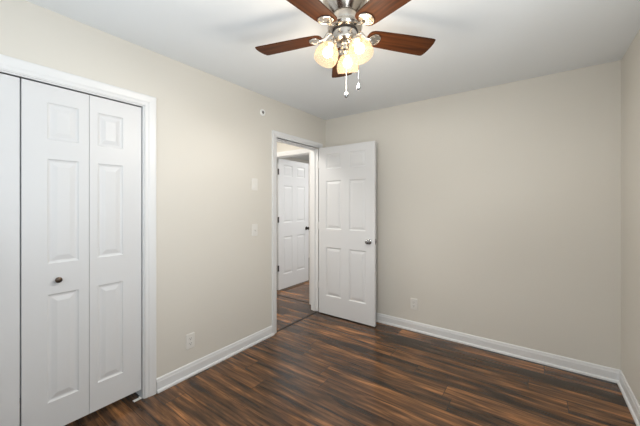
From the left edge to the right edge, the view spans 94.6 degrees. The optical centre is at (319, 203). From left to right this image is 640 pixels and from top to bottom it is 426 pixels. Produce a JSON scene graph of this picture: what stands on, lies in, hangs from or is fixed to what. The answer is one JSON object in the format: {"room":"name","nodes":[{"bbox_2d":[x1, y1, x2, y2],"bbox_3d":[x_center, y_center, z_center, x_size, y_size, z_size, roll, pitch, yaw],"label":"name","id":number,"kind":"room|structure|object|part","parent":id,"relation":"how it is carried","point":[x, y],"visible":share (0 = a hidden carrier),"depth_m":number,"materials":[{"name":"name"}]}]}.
{"room":"empty bedroom","nodes":[
{"label":"empty bedroom","id":0,"kind":"room"},
{"bbox_2d":[0,0,325,377],"bbox_3d":[-1.041,0.133,2.408,0.115,2.440,3.620,0,0,36],"label":"wall","id":1,"kind":"structure","parent":0,"point":[214,277],"depth_m":2.38,"materials":[{"name":"beige paint"}]},
{"bbox_2d":[0,73,19,425],"bbox_3d":[-1.772,0.311,1.331,0.060,1.961,0.594,0,0,36],"label":"door","id":2,"kind":"structure","parent":1,"relation":"in","point":[9,85],"depth_m":1.54,"materials":[{"name":"white paint"}]},
{"bbox_2d":[1,72,140,106],"bbox_3d":[-1.611,-0.677,1.578,0.032,0.004,1.211,0,0,36],"label":"door track","id":3,"kind":"object","parent":1,"relation":"attached to","point":[1,72],"visible":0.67,"depth_m":1.73,"materials":[{"name":"grey metal"}]},
{"bbox_2d":[0,54,155,398],"bbox_3d":[-1.625,0.298,1.588,0.135,2.111,1.379,0,0,36],"label":"door frame","id":4,"kind":"structure","parent":1,"relation":"attached to","point":[15,67],"depth_m":2.06,"materials":[{"name":"white wood"}]},
{"bbox_2d":[20,78,140,425],"bbox_3d":[-1.419,0.311,1.817,0.060,1.961,0.594,0,0,36],"label":"door","id":5,"kind":"structure","parent":1,"relation":"in","point":[80,153],"depth_m":1.77,"materials":[{"name":"white paint"}]},
{"bbox_3d":[-1.494,0.434,1.688,0.030,0.033,0.033,0,0,36],"label":"knob","id":6,"kind":"part","parent":5,"relation":"part of","materials":[{"name":"brown metal"}]},
{"bbox_2d":[186,332,194,349],"bbox_3d":[-1.022,1.081,2.328,0.009,0.118,0.072,0,0,36],"label":"wall outlet","id":7,"kind":"object","parent":1,"relation":"attached to","point":[190,338],"visible":1,"depth_m":2.33,"materials":[{"name":"white plastic"}]},
{"bbox_2d":[156,325,273,392],"bbox_3d":[-0.825,1.304,2.584,0.026,0.098,1.164,0,0,36],"label":"baseboard","id":8,"kind":"structure","parent":1,"relation":"attached to","point":[172,378],"depth_m":2.45,"materials":[{"name":"white wood"}]},
{"bbox_2d":[252,178,257,190],"bbox_3d":[-0.631,-0.188,2.863,0.012,0.118,0.072,0,0,36],"label":"light switch","id":9,"kind":"object","parent":1,"relation":"attached to","point":[254,180],"visible":1,"depth_m":2.86,"materials":[{"name":"white plastic"}]},
{"bbox_2d":[252,224,257,235],"bbox_3d":[-0.627,0.253,2.860,0.022,0.118,0.072,0,0,36],"label":"light switch","id":10,"kind":"object","parent":1,"relation":"attached to","point":[254,226],"visible":1,"depth_m":2.86,"materials":[{"name":"white plastic"}]},
{"bbox_2d":[272,130,322,333],"bbox_3d":[-0.285,0.296,3.444,0.151,2.115,0.885,0,0,36],"label":"door frame","id":11,"kind":"structure","parent":1,"relation":"attached to","point":[315,147],"depth_m":3.54,"materials":[{"name":"white wood"}]},
{"bbox_2d":[318,141,376,326],"bbox_3d":[0.294,0.326,3.465,0.797,2.030,0.159,0,0,36],"label":"door","id":12,"kind":"structure","parent":1,"relation":"in","point":[347,173],"depth_m":3.42,"materials":[{"name":"white paint"}]},
{"bbox_2d":[280,157,308,163],"bbox_3d":[0.478,0.133,5.669,3.500,2.440,3.200,0,0,36],"label":"wall","id":13,"kind":"structure","parent":0,"point":[288,158],"depth_m":7.04,"materials":[{"name":"beige paint"}]},
{"bbox_2d":[26,0,639,160],"bbox_3d":[0.048,-1.137,3.595,5.446,0.100,7.060,0,0,36],"label":"ceiling","id":14,"kind":"structure","parent":0,"point":[478,44],"depth_m":1.97,"materials":[{"name":"white paint"}]},
{"bbox_2d":[255,0,435,97],"bbox_3d":[0.114,-0.819,1.573,1.030,0.536,1.000,0,0,36],"label":"ceiling fan","id":15,"kind":"object","parent":14,"relation":"hanging from","point":[344,19],"visible":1,"depth_m":1.56,"materials":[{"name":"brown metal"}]},
{"bbox_3d":[-0.173,-0.916,1.709,0.403,0.006,0.146,0,9,20],"label":"blade","id":16,"kind":"part","parent":15,"relation":"part of","materials":[{"name":"brown wood"}]},
{"bbox_3d":[-0.069,-0.916,1.337,0.146,0.006,0.403,11,7,38],"label":"blade","id":17,"kind":"part","parent":15,"relation":"part of","materials":[{"name":"brown wood"}]},
{"bbox_3d":[0.042,-0.810,1.568,0.053,0.064,0.053,0,0,36],"label":"bulb","id":18,"kind":"part","parent":15,"relation":"part of","materials":[{"name":"beige glass"}]},
{"bbox_3d":[0.148,-0.916,1.923,0.146,0.006,0.403,-9,0,2],"label":"blade","id":19,"kind":"part","parent":15,"relation":"part of","materials":[{"name":"brown wood"}]},
{"bbox_3d":[0.158,-0.810,1.689,0.053,0.064,0.053,0,0,36],"label":"bulb","id":20,"kind":"part","parent":15,"relation":"part of","materials":[{"name":"beige glass"}]},
{"bbox_3d":[0.204,-0.810,1.528,0.053,0.064,0.054,0,0,36],"label":"bulb","id":21,"kind":"part","parent":15,"relation":"part of","materials":[{"name":"beige glass"}]},
{"bbox_3d":[0.317,-0.916,1.321,0.146,0.006,0.403,11,-6,-33],"label":"blade","id":22,"kind":"part","parent":15,"relation":"part of","materials":[{"name":"brown wood"}]},
{"bbox_3d":[0.451,-0.916,1.683,0.403,0.006,0.146,0,-9,-16],"label":"blade","id":23,"kind":"part","parent":15,"relation":"part of","materials":[{"name":"brown wood"}]},
{"bbox_2d":[64,280,635,425],"bbox_3d":[0.048,1.403,3.595,5.446,0.100,7.060,0,0,36],"label":"floor","id":24,"kind":"structure","parent":0,"point":[322,369],"depth_m":2.17,"materials":[{"name":"laminate"}]},
{"bbox_2d":[277,311,317,331],"bbox_3d":[-0.249,1.351,3.417,0.028,0.004,0.735,0,0,36],"label":"threshold","id":25,"kind":"object","parent":24,"relation":"on","point":[316,311],"visible":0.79,"depth_m":3.36,"materials":[{"name":"black"}]},
{"bbox_2d":[277,60,620,369],"bbox_3d":[0.247,0.133,3.783,5.346,2.440,0.120,0,0,36],"label":"wall","id":26,"kind":"structure","parent":0,"point":[498,207],"depth_m":2.66,"materials":[{"name":"beige paint"}]},
{"bbox_2d":[277,159,308,289],"bbox_3d":[-0.439,0.316,4.854,0.159,2.030,0.771,0,0,36],"label":"door","id":27,"kind":"structure","parent":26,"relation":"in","point":[292,176],"depth_m":4.81,"materials":[{"name":"white paint"}]},
{"bbox_2d":[277,148,310,304],"bbox_3d":[-0.414,0.300,4.254,0.877,2.107,0.138,0,0,36],"label":"door frame","id":28,"kind":"structure","parent":26,"relation":"attached to","point":[299,152],"depth_m":3.98,"materials":[{"name":"white wood"}]},
{"bbox_2d":[411,298,416,309],"bbox_3d":[1.002,1.070,3.154,0.072,0.118,0.009,0,0,36],"label":"wall outlet","id":29,"kind":"object","parent":26,"relation":"attached to","point":[413,301],"visible":1,"depth_m":3.15,"materials":[{"name":"white plastic"}]},
{"bbox_2d":[376,312,619,382],"bbox_3d":[1.166,1.304,3.024,2.726,0.098,0.026,0,0,36],"label":"baseboard","id":30,"kind":"structure","parent":26,"relation":"attached to","point":[610,374],"depth_m":2.64,"materials":[{"name":"white wood"}]},
{"bbox_2d":[621,29,639,404],"bbox_3d":[1.258,0.133,0.733,0.120,2.440,3.620,0,0,36],"label":"wall","id":31,"kind":"structure","parent":0,"point":[630,62],"depth_m":1.99,"materials":[{"name":"beige paint"}]},
{"bbox_2d":[617,370,639,425],"bbox_3d":[1.199,1.304,0.776,0.026,0.098,3.620,0,0,36],"label":"baseboard","id":32,"kind":"structure","parent":31,"relation":"attached to","point":[633,405],"depth_m":1.98,"materials":[{"name":"white wood"}]}
]}

